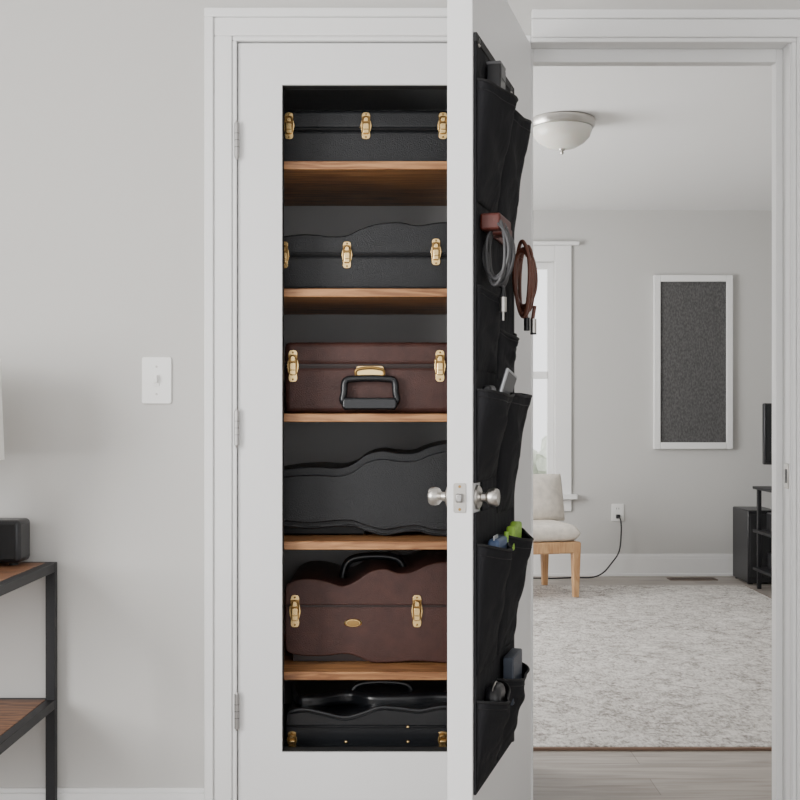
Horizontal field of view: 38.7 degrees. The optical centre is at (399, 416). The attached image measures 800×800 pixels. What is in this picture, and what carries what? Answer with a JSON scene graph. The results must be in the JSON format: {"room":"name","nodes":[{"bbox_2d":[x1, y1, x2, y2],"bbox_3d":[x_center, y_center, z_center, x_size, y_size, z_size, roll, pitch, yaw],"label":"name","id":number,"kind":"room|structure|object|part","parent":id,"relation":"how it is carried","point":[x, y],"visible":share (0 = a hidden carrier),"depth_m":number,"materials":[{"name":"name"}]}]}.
{"room":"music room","nodes":[
{"label":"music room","id":0,"kind":"room"},
{"bbox_2d":[0,0,231,787],"bbox_3d":[-1.472,-0.165,3.060,2.057,2.520,0.120,0,0,0],"label":"wall","id":1,"kind":"structure","parent":0,"point":[102,101],"depth_m":3.00,"materials":[{"name":"grey paint"}]},
{"bbox_2d":[0,788,203,799],"bbox_3d":[-1.456,1.035,2.988,1.887,0.120,0.024,0,0,0],"label":"baseboard","id":2,"kind":"structure","parent":1,"relation":"attached to","point":[5,793],"depth_m":2.99,"materials":[{"name":"white"}]},
{"bbox_2d":[142,357,171,403],"bbox_3d":[-0.639,-0.096,2.990,0.078,0.123,0.019,0,0,0],"label":"light switch","id":3,"kind":"object","parent":1,"relation":"attached to","point":[156,371],"visible":1,"depth_m":2.99,"materials":[{"name":"white plastic"}]},
{"bbox_3d":[-0.639,-0.096,2.993,0.016,0.032,0.002,0,0,0],"label":"toggle frame","id":4,"kind":"part","parent":3,"relation":"part of","materials":[{"name":"white plastic"}]},
{"bbox_2d":[234,411,238,444],"bbox_3d":[-0.427,0.029,2.988,0.013,0.090,0.013,0,0,0],"label":"barrel","id":5,"kind":"object","parent":1,"relation":"attached to","point":[236,413],"visible":1,"depth_m":2.98,"materials":[{"name":"silver metal"}]},
{"bbox_2d":[234,694,238,728],"bbox_3d":[-0.427,0.771,2.988,0.013,0.090,0.013,0,0,0],"label":"barrel","id":6,"kind":"object","parent":1,"relation":"attached to","point":[236,697],"visible":1,"depth_m":2.98,"materials":[{"name":"silver metal"}]},
{"bbox_2d":[234,122,238,156],"bbox_3d":[-0.427,-0.725,2.988,0.013,0.090,0.013,0,0,0],"label":"barrel","id":7,"kind":"object","parent":1,"relation":"attached to","point":[236,125],"visible":1,"depth_m":2.98,"materials":[{"name":"silver metal"}]},
{"bbox_2d":[237,42,446,799],"bbox_3d":[-0.096,0.045,3.060,0.695,2.100,0.120,0,0,0],"label":"jamb","id":8,"kind":"object","parent":1,"relation":"attached to","point":[237,42],"depth_m":3.01,"materials":[{"name":"white wood"}]},
{"bbox_2d":[238,43,446,799],"bbox_3d":[-0.095,0.050,3.018,0.661,2.066,0.039,0,0,0],"label":"door","id":9,"kind":"structure","parent":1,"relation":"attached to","point":[265,772],"depth_m":3.00,"materials":[{"name":"white"}]},
{"bbox_3d":[-0.081,0.004,3.022,0.458,1.756,0.033,0,0,0],"label":"inner lip","id":10,"kind":"part","parent":9,"relation":"part of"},
{"bbox_2d":[447,0,530,799],"bbox_3d":[0.217,0.060,2.626,0.053,2.046,0.690,0,0,16],"label":"leaf","id":11,"kind":"object","parent":1,"relation":"attached to","point":[496,24],"visible":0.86,"depth_m":2.30,"materials":[{"name":"white"}]},
{"bbox_2d":[428,487,446,505],"bbox_3d":[0.082,0.163,2.341,0.047,0.050,0.050,0,0,16],"label":"door knob","id":12,"kind":"object","parent":11,"relation":"attached to","point":[435,495],"visible":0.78,"depth_m":2.33,"materials":[{"name":"metal"}]},
{"bbox_2d":[453,483,465,512],"bbox_3d":[0.120,0.163,2.295,0.026,0.060,0.002,0,0,16],"label":"latch faceplate","id":13,"kind":"object","parent":11,"relation":"attached to","point":[456,490],"visible":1,"depth_m":2.29,"materials":[{"name":"grey metal"}]},
{"bbox_2d":[456,494,462,502],"bbox_3d":[0.119,0.163,2.290,0.014,0.018,0.011,0,0,16],"label":"latch bolt","id":14,"kind":"object","parent":11,"relation":"attached to","point":[459,497],"visible":1,"depth_m":2.28,"materials":[{"name":"silver metal"}]},
{"bbox_2d":[474,485,499,508],"bbox_3d":[0.179,0.163,2.313,0.047,0.050,0.050,0,0,16],"label":"door knob","id":15,"kind":"object","parent":11,"relation":"attached to","point":[492,496],"visible":1,"depth_m":2.30,"materials":[{"name":"metal"}]},
{"bbox_2d":[473,32,533,794],"bbox_3d":[0.239,-0.005,2.477,0.072,1.535,0.412,0,0,16],"label":"organizer","id":16,"kind":"object","parent":11,"relation":"hanging from","point":[501,133],"visible":0.93,"depth_m":2.36,"materials":[{"name":"black fabric"}]},
{"bbox_2d":[483,385,495,389],"bbox_3d":[0.184,-0.030,2.339,0.020,0.070,0.050,0,0,16],"label":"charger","id":17,"kind":"object","parent":16,"relation":"in","point":[491,387],"visible":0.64,"depth_m":2.32,"materials":[{"name":"black plastic"}]},
{"bbox_3d":[0.207,-0.005,2.486,0.005,1.531,0.408,0,0,16],"label":"panel","id":18,"kind":"part","parent":16,"relation":"part of","materials":[{"name":"black fabric"}]},
{"bbox_2d":[485,681,505,701],"bbox_3d":[0.199,0.598,2.376,0.032,0.094,0.080,0,0,16],"label":"case","id":19,"kind":"object","parent":16,"relation":"in","point":[495,692],"visible":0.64,"depth_m":2.35,"materials":[{"name":"black plastic"}]},
{"bbox_2d":[480,213,511,244],"bbox_3d":[0.232,-0.397,2.466,0.049,0.035,0.330,0,0,16],"label":"leather strap","id":20,"kind":"object","parent":16,"relation":"attached to","point":[488,221],"visible":0.74,"depth_m":2.31,"materials":[{"name":"red"}]},
{"bbox_2d":[486,60,505,88],"bbox_3d":[0.202,-0.689,2.388,0.032,0.098,0.057,0,0,16],"label":"device box","id":21,"kind":"object","parent":16,"relation":"attached to","point":[496,73],"visible":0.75,"depth_m":2.36,"materials":[{"name":"black plastic"}]},
{"bbox_2d":[488,531,508,548],"bbox_3d":[0.207,0.276,2.392,0.026,0.063,0.105,0,0,16],"label":"pouch","id":22,"kind":"object","parent":16,"relation":"in","point":[498,541],"visible":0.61,"depth_m":2.37,"materials":[{"name":"blue"}]},
{"bbox_2d":[482,219,515,320],"bbox_3d":[0.205,-0.303,2.332,0.058,0.207,0.111,0,0,-35],"label":"cable","id":23,"kind":"object","parent":16,"relation":"attached to","point":[509,250],"visible":0.96,"depth_m":2.33,"materials":[{"name":"grey plastic"}]},
{"bbox_2d":[499,368,516,394],"bbox_3d":[0.221,-0.041,2.422,0.038,0.123,0.114,0,0,16],"label":"tablet","id":24,"kind":"object","parent":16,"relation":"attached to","point":[509,378],"visible":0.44,"depth_m":2.40,"materials":[{"name":"silver metal"}]},
{"bbox_2d":[503,648,521,704],"bbox_3d":[0.254,0.583,2.564,0.024,0.105,0.112,0,0,16],"label":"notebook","id":25,"kind":"object","parent":16,"relation":"in","point":[512,661],"visible":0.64,"depth_m":2.52,"materials":[{"name":"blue paper"}]},
{"bbox_2d":[506,521,521,549],"bbox_3d":[0.256,0.265,2.557,0.020,0.060,0.108,0,0,16],"label":"snack packet","id":26,"kind":"object","parent":16,"relation":"in","point":[515,528],"visible":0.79,"depth_m":2.54,"materials":[{"name":"green plastic"}]},
{"bbox_2d":[512,239,537,334],"bbox_3d":[0.284,-0.295,2.604,0.062,0.213,0.103,0,0,16],"label":"cable","id":27,"kind":"object","parent":16,"relation":"attached to","point":[530,325],"visible":0.99,"depth_m":2.60,"materials":[{"name":"brown leather"}]},
{"bbox_2d":[232,0,796,34],"bbox_3d":[0.301,-1.215,3.060,1.488,0.420,0.120,0,0,0],"label":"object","id":28,"kind":"structure","parent":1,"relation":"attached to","point":[522,9],"depth_m":3.00,"materials":[{"name":"white paint"}]},
{"bbox_2d":[526,35,790,799],"bbox_3d":[0.688,0.045,3.060,0.715,2.100,0.120,0,0,0],"label":"trim","id":29,"kind":"structure","parent":1,"relation":"attached to","point":[776,55],"depth_m":3.06,"materials":[{"name":"white wood"}]},
{"bbox_2d":[531,9,799,799],"bbox_3d":[0.729,0.014,2.990,0.767,2.162,0.021,0,0,0],"label":"door frame","id":30,"kind":"structure","parent":1,"relation":"attached to","point":[547,25],"depth_m":2.99,"materials":[{"name":"white wood"}]},
{"bbox_2d":[784,463,788,488],"bbox_3d":[1.024,0.157,3.022,0.003,0.067,0.028,0,0,0],"label":"strike plate","id":31,"kind":"object","parent":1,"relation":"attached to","point":[786,466],"visible":1,"depth_m":3.02,"materials":[{"name":"grey metal"}]},
{"bbox_2d":[204,8,446,799],"bbox_3d":[-0.132,0.012,2.990,0.760,2.166,0.021,0,0,0],"label":"door frame","id":32,"kind":"structure","parent":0,"point":[223,27],"depth_m":2.99,"materials":[{"name":"white wood"}]},
{"bbox_2d":[284,110,446,703],"bbox_3d":[-0.065,-0.165,3.610,0.790,2.520,0.060,0,0,0],"label":"wall","id":33,"kind":"structure","parent":0,"point":[304,442],"depth_m":3.58,"materials":[{"name":"grey paint"}]},
{"bbox_2d":[284,704,438,746],"bbox_3d":[-0.050,0.922,3.314,0.699,0.045,0.529,0,0,0],"label":"closet shelf","id":34,"kind":"object","parent":33,"relation":"attached to","point":[286,706],"visible":0.02,"depth_m":3.11,"materials":[{"name":"black"}]},
{"bbox_2d":[284,680,446,746],"bbox_3d":[-0.021,0.821,3.254,0.611,0.168,0.312,0,0,0],"label":"guitar case","id":35,"kind":"object","parent":34,"relation":"on","point":[320,712],"visible":0.83,"depth_m":3.11,"materials":[{"name":"black leather"}]},
{"bbox_3d":[-0.295,0.881,3.109,0.030,0.048,0.004,0,0,0],"label":"latch plate","id":36,"kind":"part","parent":35,"relation":"part of","materials":[{"name":"gold metal"}]},
{"bbox_3d":[-0.295,0.889,3.103,0.017,0.019,0.008,0,0,0],"label":"latch lever","id":37,"kind":"part","parent":35,"relation":"part of","materials":[{"name":"gold metal"}]},
{"bbox_3d":[-0.013,0.815,3.260,0.596,0.059,0.300,0,0,0],"label":"lid","id":38,"kind":"part","parent":35,"relation":"part of","materials":[{"name":"black leather"}]},
{"bbox_3d":[-0.017,0.788,3.269,0.594,0.042,0.263,0,0,0],"label":"carved lid","id":39,"kind":"part","parent":35,"relation":"part of","materials":[{"name":"black leather"}]},
{"bbox_3d":[-0.049,0.760,3.210,0.189,0.045,0.016,0,0,0],"label":"handle","id":40,"kind":"part","parent":35,"relation":"part of","materials":[{"name":"black plastic"}]},
{"bbox_3d":[0.117,0.889,3.103,0.017,0.019,0.008,0,0,0],"label":"latch lever","id":41,"kind":"part","parent":35,"relation":"part of","materials":[{"name":"gold metal"}]},
{"bbox_2d":[284,161,446,205],"bbox_3d":[-0.050,-0.662,3.314,0.699,0.045,0.529,0,0,0],"label":"closet shelf","id":42,"kind":"object","parent":33,"relation":"attached to","point":[306,183],"visible":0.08,"depth_m":3.23,"materials":[{"name":"brown wood"}]},
{"bbox_2d":[284,111,446,160],"bbox_3d":[-0.050,-0.765,3.324,0.670,0.158,0.412,0,0,0],"label":"guitar case","id":43,"kind":"object","parent":42,"relation":"on","point":[308,135],"visible":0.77,"depth_m":3.13,"materials":[{"name":"black leather"}]},
{"bbox_3d":[-0.305,-0.791,3.123,0.017,0.030,0.008,0,0,0],"label":"latch lever","id":44,"kind":"part","parent":43,"relation":"part of","materials":[{"name":"gold metal"}]},
{"bbox_3d":[-0.305,-0.799,3.129,0.031,0.074,0.004,0,0,0],"label":"latch plate","id":45,"kind":"part","parent":43,"relation":"part of","materials":[{"name":"gold metal"}]},
{"bbox_3d":[-0.050,-0.818,3.330,0.670,0.052,0.400,0,0,0],"label":"lid","id":46,"kind":"part","parent":43,"relation":"part of","materials":[{"name":"black leather"}]},
{"bbox_3d":[-0.093,-0.799,3.129,0.031,0.074,0.004,0,0,0],"label":"latch plate","id":47,"kind":"part","parent":43,"relation":"part of","materials":[{"name":"gold metal"}]},
{"bbox_3d":[-0.093,-0.791,3.123,0.017,0.030,0.008,0,0,0],"label":"latch lever","id":48,"kind":"part","parent":43,"relation":"part of","materials":[{"name":"gold metal"}]},
{"bbox_3d":[0.118,-0.799,3.129,0.031,0.074,0.004,0,0,0],"label":"latch plate","id":49,"kind":"part","parent":43,"relation":"part of","materials":[{"name":"gold metal"}]},
{"bbox_3d":[0.118,-0.791,3.123,0.017,0.030,0.008,0,0,0],"label":"latch lever","id":50,"kind":"part","parent":43,"relation":"part of","materials":[{"name":"gold metal"}]},
{"bbox_2d":[284,289,446,314],"bbox_3d":[-0.050,-0.321,3.314,0.699,0.045,0.529,0,0,0],"label":"closet shelf","id":51,"kind":"object","parent":33,"relation":"attached to","point":[296,301],"visible":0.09,"depth_m":3.17,"materials":[{"name":"brown wood"}]},
{"bbox_2d":[284,222,446,288],"bbox_3d":[-0.050,-0.441,3.324,0.670,0.192,0.412,0,0,0],"label":"guitar case","id":52,"kind":"object","parent":51,"relation":"on","point":[389,255],"visible":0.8,"depth_m":3.13,"materials":[{"name":"black leather"}]},
{"bbox_3d":[-0.319,-0.437,3.123,0.017,0.030,0.008,0,0,0],"label":"latch lever","id":53,"kind":"part","parent":52,"relation":"part of","materials":[{"name":"gold metal"}]},
{"bbox_3d":[-0.319,-0.445,3.129,0.030,0.074,0.004,0,0,0],"label":"latch plate","id":54,"kind":"part","parent":52,"relation":"part of","materials":[{"name":"gold metal"}]},
{"bbox_3d":[-0.145,-0.445,3.129,0.030,0.074,0.004,0,0,0],"label":"latch plate","id":55,"kind":"part","parent":52,"relation":"part of","materials":[{"name":"gold metal"}]},
{"bbox_3d":[-0.145,-0.437,3.123,0.017,0.030,0.008,0,0,0],"label":"latch lever","id":56,"kind":"part","parent":52,"relation":"part of","materials":[{"name":"gold metal"}]},
{"bbox_3d":[-0.050,-0.493,3.330,0.670,0.088,0.400,0,0,0],"label":"lid","id":57,"kind":"part","parent":52,"relation":"part of","materials":[{"name":"black leather"}]},
{"bbox_3d":[0.099,-0.453,3.129,0.030,0.074,0.004,0,0,0],"label":"latch plate","id":58,"kind":"part","parent":52,"relation":"part of","materials":[{"name":"gold metal"}]},
{"bbox_3d":[0.099,-0.445,3.123,0.017,0.030,0.008,0,0,0],"label":"latch lever","id":59,"kind":"part","parent":52,"relation":"part of","materials":[{"name":"gold metal"}]},
{"bbox_2d":[284,634,446,679],"bbox_3d":[-0.050,0.705,3.314,0.699,0.045,0.529,0,0,0],"label":"closet shelf","id":60,"kind":"object","parent":33,"relation":"attached to","point":[293,670],"visible":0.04,"depth_m":3.07,"materials":[{"name":"brown wood"}]},
{"bbox_2d":[285,550,446,662],"bbox_3d":[-0.016,0.536,3.344,0.603,0.291,0.412,0,0,0],"label":"guitar case","id":61,"kind":"object","parent":60,"relation":"on","point":[386,607],"visible":0.87,"depth_m":3.15,"materials":[{"name":"brown leather"}]},
{"bbox_3d":[-0.290,0.544,3.143,0.018,0.036,0.008,0,0,0],"label":"latch lever","id":62,"kind":"part","parent":61,"relation":"part of","materials":[{"name":"gold metal"}]},
{"bbox_3d":[-0.290,0.536,3.149,0.032,0.090,0.004,0,0,0],"label":"latch plate","id":63,"kind":"part","parent":61,"relation":"part of","materials":[{"name":"gold metal"}]},
{"bbox_3d":[-0.016,0.460,3.350,0.603,0.122,0.400,0,0,0],"label":"lid","id":64,"kind":"part","parent":61,"relation":"part of","materials":[{"name":"brown leather"}]},
{"bbox_3d":[-0.076,0.428,3.290,0.201,0.076,0.022,0,0,0],"label":"handle","id":65,"kind":"part","parent":61,"relation":"part of","materials":[{"name":"black plastic"}]},
{"bbox_3d":[0.047,0.536,3.149,0.032,0.090,0.004,0,0,0],"label":"latch plate","id":66,"kind":"part","parent":61,"relation":"part of","materials":[{"name":"gold metal"}]},
{"bbox_3d":[0.047,0.544,3.143,0.018,0.036,0.008,0,0,0],"label":"latch lever","id":67,"kind":"part","parent":61,"relation":"part of","materials":[{"name":"gold metal"}]},
{"bbox_2d":[284,531,446,549],"bbox_3d":[-0.050,0.355,3.314,0.699,0.045,0.529,0,0,0],"label":"closet shelf","id":68,"kind":"object","parent":33,"relation":"attached to","point":[407,540],"visible":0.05,"depth_m":3.05,"materials":[{"name":"brown wood"}]},
{"bbox_2d":[284,440,446,535],"bbox_3d":[-0.050,0.199,3.342,0.672,0.266,0.376,0,0,0],"label":"guitar case","id":69,"kind":"object","parent":68,"relation":"on","point":[384,491],"visible":0.7,"depth_m":3.15,"materials":[{"name":"black leather"}]},
{"bbox_3d":[-0.226,0.317,3.350,0.258,0.030,0.280,0,0,0],"label":"foot rail","id":70,"kind":"part","parent":69,"relation":"part of","materials":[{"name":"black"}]},
{"bbox_2d":[284,414,446,421],"bbox_3d":[-0.050,0.013,3.314,0.699,0.045,0.529,0,0,0],"label":"closet shelf","id":71,"kind":"object","parent":33,"relation":"attached to","point":[287,417],"visible":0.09,"depth_m":3.05,"materials":[{"name":"brown wood"}]},
{"bbox_2d":[285,342,446,413],"bbox_3d":[-0.016,-0.108,3.312,0.602,0.195,0.436,0,0,0],"label":"instrument case","id":72,"kind":"object","parent":71,"relation":"on","point":[320,377],"visible":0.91,"depth_m":3.13,"materials":[{"name":"brown leather"}]},
{"bbox_3d":[-0.294,-0.132,3.123,0.018,0.035,0.008,0,0,0],"label":"latch lever","id":73,"kind":"part","parent":72,"relation":"part of","materials":[{"name":"gold metal"}]},
{"bbox_3d":[-0.294,-0.140,3.129,0.032,0.088,0.004,0,0,0],"label":"latch plate","id":74,"kind":"part","parent":72,"relation":"part of","materials":[{"name":"gold metal"}]},
{"bbox_3d":[-0.016,-0.173,3.330,0.602,0.065,0.400,0,0,0],"label":"lid","id":75,"kind":"part","parent":72,"relation":"part of","materials":[{"name":"brown leather"}]},
{"bbox_3d":[-0.082,-0.126,3.128,0.076,0.028,0.005,0,0,0],"label":"handle plate","id":76,"kind":"part","parent":72,"relation":"part of","materials":[{"name":"gold metal"}]},
{"bbox_3d":[0.110,-0.140,3.129,0.032,0.088,0.004,0,0,0],"label":"latch plate","id":77,"kind":"part","parent":72,"relation":"part of","materials":[{"name":"gold metal"}]},
{"bbox_3d":[0.110,-0.132,3.123,0.018,0.035,0.008,0,0,0],"label":"latch lever","id":78,"kind":"part","parent":72,"relation":"part of","materials":[{"name":"gold metal"}]},
{"bbox_2d":[284,90,446,109],"bbox_3d":[-0.050,-0.995,3.350,0.700,0.060,0.460,0,0,0],"label":"ceiling","id":79,"kind":"structure","parent":0,"point":[293,99],"depth_m":3.47,"materials":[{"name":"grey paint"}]},
{"bbox_2d":[533,210,771,553],"bbox_3d":[0.500,-0.165,7.920,6.000,2.520,0.120,0,0,0],"label":"wall","id":80,"kind":"structure","parent":0,"point":[675,501],"depth_m":7.86,"materials":[{"name":"grey paint"}]},
{"bbox_2d":[533,262,553,473],"bbox_3d":[0.708,-0.270,7.907,0.715,1.600,0.045,0,0,0],"label":"window","id":81,"kind":"structure","parent":80,"relation":"in","point":[549,266],"depth_m":7.89,"materials":[{"name":"white"}]},
{"bbox_2d":[533,241,578,510],"bbox_3d":[0.710,-0.278,7.840,1.040,1.855,0.080,0,0,0],"label":"window frame","id":82,"kind":"structure","parent":80,"relation":"attached to","point":[559,252],"depth_m":7.84,"materials":[{"name":"white wood"}]},
{"bbox_2d":[611,504,623,520],"bbox_3d":[1.500,0.658,7.855,0.085,0.120,0.010,0,0,0],"label":"wall outlet","id":83,"kind":"object","parent":80,"relation":"attached to","point":[615,508],"visible":1,"depth_m":7.85,"materials":[{"name":"white plastic"}]},
{"bbox_2d":[533,554,732,575],"bbox_3d":[0.950,1.019,7.848,5.100,0.152,0.024,0,0,0],"label":"baseboard","id":84,"kind":"structure","parent":80,"relation":"attached to","point":[559,564],"depth_m":7.85,"materials":[{"name":"white"}]},
{"bbox_2d":[653,275,732,448],"bbox_3d":[2.016,-0.378,7.843,0.543,1.195,0.035,0,0,0],"label":"acoustic panel","id":85,"kind":"object","parent":80,"relation":"attached to","point":[693,314],"visible":1,"depth_m":7.84,"materials":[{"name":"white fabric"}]},
{"bbox_2d":[533,66,771,209],"bbox_3d":[0.550,-1.475,2.775,6.100,0.100,10.550,0,0,0],"label":"ceiling","id":86,"kind":"structure","parent":0,"point":[661,137],"depth_m":5.83,"materials":[{"name":"white paint"}]},
{"bbox_2d":[533,111,594,154],"bbox_3d":[0.776,-1.340,5.460,0.316,0.170,0.316,0,0,0],"label":"ceiling light","id":87,"kind":"object","parent":86,"relation":"attached to","point":[561,131],"depth_m":5.36,"materials":[{"name":"white glass"}]},
{"bbox_2d":[533,576,771,799],"bbox_3d":[0.550,1.135,2.775,6.100,0.080,10.550,0,0,0],"label":"floor","id":88,"kind":"structure","parent":0,"point":[557,775],"depth_m":3.53,"materials":[{"name":"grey wood"}]},
{"bbox_2d":[0,562,56,799],"bbox_3d":[-1.423,0.737,2.743,1.053,0.717,0.485,0,0,0],"label":"console table","id":89,"kind":"object","parent":88,"relation":"on","point":[18,716],"visible":1,"depth_m":2.95,"materials":[{"name":"black metal"}]},
{"bbox_2d":[0,364,4,459],"bbox_3d":[-1.102,0.118,2.720,0.300,0.519,0.300,0,0,0],"label":"table lamp","id":90,"kind":"object","parent":89,"relation":"on","point":[2,457],"visible":1,"depth_m":2.74,"materials":[{"name":"white fabric"}]},
{"bbox_2d":[0,518,29,564],"bbox_3d":[-1.054,0.320,2.917,0.190,0.117,0.095,0,0,0],"label":"speaker","id":91,"kind":"object","parent":89,"relation":"on","point":[14,532],"visible":1,"depth_m":2.88},
{"bbox_2d":[0,524,14,559],"bbox_3d":[-1.054,0.315,2.873,0.170,0.092,0.007,0,0,0],"label":"grille","id":92,"kind":"object","parent":91,"relation":"attached to","point":[7,531],"depth_m":2.87,"materials":[{"name":"black fabric"}]},
{"bbox_2d":[533,514,621,578],"bbox_3d":[1.202,0.883,7.750,0.650,0.425,0.071,0,0,-13],"label":"power cord","id":93,"kind":"object","parent":88,"relation":"on","point":[617,515],"visible":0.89,"depth_m":7.78,"materials":[{"name":"black plastic"}]},
{"bbox_2d":[533,585,771,750],"bbox_3d":[0.715,1.089,5.544,3.030,0.012,3.612,0,0,0],"label":"area rug","id":94,"kind":"object","parent":88,"relation":"on","point":[616,667],"visible":0.48,"depth_m":4.89,"materials":[{"name":"beige carpet"}]},
{"bbox_2d":[533,520,580,597],"bbox_3d":[0.717,0.772,7.027,0.622,0.620,0.562,0,0,-14],"label":"accent chair","id":95,"kind":"object","parent":94,"relation":"on","point":[550,536],"visible":0.38,"depth_m":6.82,"materials":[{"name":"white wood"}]},
{"bbox_3d":[0.931,0.917,7.343,0.052,0.330,0.052,0,0,-14],"label":"leg","id":96,"kind":"part","parent":95,"relation":"part of","materials":[{"name":"brown wood"}]},
{"bbox_2d":[533,474,564,520],"bbox_3d":[0.767,0.507,7.153,0.540,0.295,0.176,0,0,-14],"label":"throw pillow","id":97,"kind":"object","parent":95,"relation":"on","point":[548,504],"visible":0.42,"depth_m":7.13,"materials":[{"name":"white fabric"}]},
{"bbox_3d":[0.717,0.782,7.027,0.620,0.070,0.560,0,0,-14],"label":"seat rail","id":98,"kind":"part","parent":95,"relation":"part of","materials":[{"name":"brown wood"}]},
{"bbox_2d":[533,520,579,541],"bbox_3d":[0.718,0.697,7.022,0.615,0.110,0.550,0,0,-14],"label":"seat cushion","id":99,"kind":"object","parent":95,"relation":"on","point":[543,530],"depth_m":6.81,"materials":[{"name":"white fabric"}]},
{"bbox_3d":[1.055,0.917,6.848,0.052,0.330,0.052,0,0,-14],"label":"leg","id":100,"kind":"part","parent":95,"relation":"part of","materials":[{"name":"brown wood"}]},
{"bbox_2d":[667,577,717,579],"bbox_3d":[1.972,1.093,7.695,0.320,0.005,0.110,0,0,0],"label":"floor vent","id":101,"kind":"object","parent":88,"relation":"in","point":[669,578],"visible":1,"depth_m":7.70,"materials":[{"name":"brown metal"}]},
{"bbox_2d":[733,506,771,583],"bbox_3d":[2.370,0.853,7.605,0.200,0.485,0.350,0,0,0],"label":"speaker","id":102,"kind":"object","parent":88,"relation":"on","point":[744,517],"visible":0.58,"depth_m":7.45},
{"bbox_2d":[750,514,771,576],"bbox_3d":[2.370,0.840,7.436,0.176,0.410,0.011,0,0,0],"label":"grille","id":103,"kind":"object","parent":102,"relation":"attached to","point":[766,541],"depth_m":7.43,"materials":[{"name":"black"}]},
{"bbox_2d":[753,486,771,588],"bbox_3d":[2.748,0.768,7.062,0.985,0.653,0.465,0,0,0],"label":"media stand","id":104,"kind":"object","parent":88,"relation":"on","point":[767,532],"visible":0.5,"depth_m":7.25,"materials":[{"name":"black metal"}]},
{"bbox_2d":[762,403,771,464],"bbox_3d":[2.752,0.178,7.080,0.995,0.526,0.200,0,0,0],"label":"television","id":105,"kind":"object","parent":104,"relation":"on","point":[766,407],"visible":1,"depth_m":7.06,"materials":[{"name":"black plastic"}]},
{"label":"outside","id":106,"kind":"structure","parent":0,"visible":0},
{"bbox_3d":[1.000,1.545,19.150,26.000,0.100,21.700,0,0,0],"label":"lawn","id":107,"kind":"structure","parent":106,"visible":0},
{"bbox_2d":[533,435,546,473],"bbox_3d":[1.986,0.870,18.052,12.717,1.892,3.077,0,0,0],"label":"hedge","id":108,"kind":"object","parent":107,"relation":"on","point":[539,458],"visible":0.02,"depth_m":17.94,"materials":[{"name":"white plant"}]}
]}

